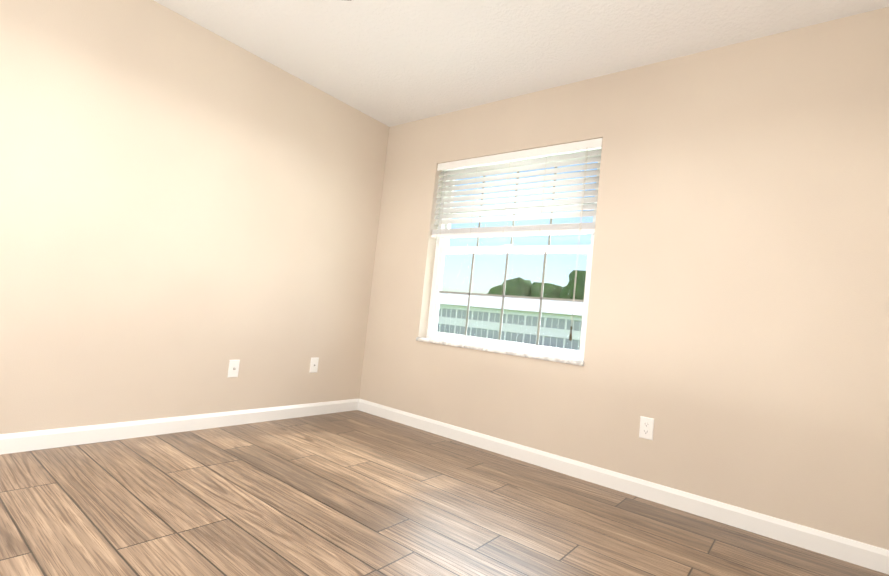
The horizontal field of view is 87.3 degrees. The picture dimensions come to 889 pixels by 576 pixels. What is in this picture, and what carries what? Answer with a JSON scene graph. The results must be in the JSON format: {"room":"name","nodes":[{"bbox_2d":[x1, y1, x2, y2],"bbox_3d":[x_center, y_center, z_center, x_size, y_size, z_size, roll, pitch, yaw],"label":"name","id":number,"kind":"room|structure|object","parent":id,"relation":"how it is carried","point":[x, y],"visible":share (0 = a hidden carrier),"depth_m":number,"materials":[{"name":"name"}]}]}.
{"room":"empty bedroom","nodes":[
{"label":"empty bedroom","id":0,"kind":"room"},
{"bbox_2d":[0,0,389,433],"bbox_3d":[-1.904,-0.411,2.512,0.220,2.440,4.390,3,-4,38],"label":"wall","id":1,"kind":"structure","parent":0,"point":[189,209],"depth_m":2.70,"materials":[{"name":"paint"}]},
{"bbox_2d":[0,398,358,454],"bbox_3d":[-1.932,0.759,2.370,0.014,0.092,3.950,3,-4,38],"label":"baseboard","id":2,"kind":"structure","parent":1,"relation":"attached to","point":[37,440],"depth_m":2.69,"materials":[{"name":"white wood"}]},
{"bbox_2d":[227,360,239,377],"bbox_3d":[-1.376,0.529,3.049,0.019,0.115,0.070,3,-4,38],"label":"electrical outlet","id":3,"kind":"object","parent":1,"relation":"attached to","point":[233,369],"visible":1,"depth_m":3.05,"materials":[{"name":"white plastic"}]},
{"bbox_2d":[309,357,318,372],"bbox_3d":[-0.991,0.588,3.547,0.008,0.115,0.070,3,-4,38],"label":"electrical outlet","id":4,"kind":"object","parent":1,"relation":"attached to","point":[314,365],"visible":1,"depth_m":3.54,"materials":[{"name":"white plastic"}]},
{"bbox_2d":[0,410,888,575],"bbox_3d":[-0.544,0.958,1.250,4.036,0.150,4.390,3,-4,38],"label":"floor","id":5,"kind":"structure","parent":0,"point":[354,493],"depth_m":1.95,"materials":[{"name":"brown wood"}]},
{"bbox_2d":[154,0,888,126],"bbox_3d":[-0.279,-1.614,1.402,4.036,0.150,4.390,3,-4,38],"label":"ceiling","id":6,"kind":"structure","parent":0,"point":[389,63],"depth_m":2.66,"materials":[{"name":"white paint"}]},
{"bbox_2d":[359,7,888,549],"bbox_3d":[0.870,-0.100,2.954,3.596,2.440,0.220,3,-4,38],"label":"wall","id":7,"kind":"structure","parent":0,"point":[737,337],"depth_m":2.41,"materials":[{"name":"paint"}]},
{"bbox_2d":[416,337,583,365],"bbox_3d":[0.336,0.426,3.211,1.326,0.027,0.120,3,-4,38],"label":"window sill","id":8,"kind":"structure","parent":7,"relation":"attached to","point":[516,353],"depth_m":3.10,"materials":[{"name":"stone"}]},
{"bbox_2d":[426,148,601,359],"bbox_3d":[0.466,-0.259,3.327,1.318,1.373,0.080,3,-4,38],"label":"window","id":9,"kind":"structure","parent":7,"relation":"in","point":[443,248],"depth_m":3.27,"materials":[{"name":"white plastic"}]},
{"bbox_2d":[439,252,583,344],"bbox_3d":[0.418,0.056,3.287,1.174,0.624,0.006,3,-4,38],"label":"window grille","id":10,"kind":"object","parent":9,"relation":"attached to","point":[541,298],"depth_m":3.28,"materials":[{"name":"grey"}]},
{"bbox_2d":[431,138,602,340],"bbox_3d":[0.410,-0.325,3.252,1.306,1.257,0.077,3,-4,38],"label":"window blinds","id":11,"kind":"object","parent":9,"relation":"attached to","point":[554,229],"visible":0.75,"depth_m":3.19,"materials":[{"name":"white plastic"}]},
{"bbox_2d":[450,167,593,245],"bbox_3d":[0.507,-0.577,3.355,1.174,0.585,0.006,3,-4,38],"label":"window grille","id":12,"kind":"object","parent":9,"relation":"attached to","point":[513,222],"depth_m":3.34,"materials":[{"name":"grey plastic"}]},
{"bbox_2d":[358,399,888,574],"bbox_3d":[0.678,1.054,2.794,3.596,0.092,0.014,3,-4,38],"label":"baseboard","id":13,"kind":"structure","parent":7,"relation":"attached to","point":[872,557],"depth_m":2.41,"materials":[{"name":"white wood"}]},
{"bbox_2d":[639,416,653,440],"bbox_3d":[1.090,0.757,2.515,0.070,0.115,0.008,3,-4,38],"label":"electrical outlet","id":14,"kind":"object","parent":7,"relation":"attached to","point":[646,427],"visible":1,"depth_m":2.51,"materials":[{"name":"white plastic"}]},
{"label":"outside","id":15,"kind":"structure","parent":0,"visible":0},
{"bbox_3d":[57.397,18.846,142.649,360.000,0.200,360.000,3,-4,38],"label":"lawn","id":16,"kind":"structure","parent":15,"visible":0},
{"bbox_2d":[437,304,581,350],"bbox_3d":[11.623,7.410,86.102,41.700,6.500,11.120,3,-4,38],"label":"building","id":17,"kind":"structure","parent":16,"relation":"on","point":[513,337],"depth_m":79.11,"materials":[{"name":"white"}]},
{"bbox_3d":[15.476,3.608,108.585,7.094,5.528,7.269,3,-4,38],"label":"crown molding","id":18,"kind":"structure","parent":0,"visible":0},
{"bbox_2d":[487,270,585,299],"bbox_3d":[23.974,0.803,103.106,30.094,8.933,10.477,3,-4,38],"label":"trees","id":19,"kind":"object","parent":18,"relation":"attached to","point":[520,291],"materials":[{"name":"green plant"}]},
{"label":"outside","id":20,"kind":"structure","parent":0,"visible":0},
{"bbox_2d":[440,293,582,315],"bbox_3d":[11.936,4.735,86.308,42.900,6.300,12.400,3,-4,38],"label":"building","id":21,"kind":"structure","parent":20,"point":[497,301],"depth_m":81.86,"materials":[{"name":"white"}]}
]}

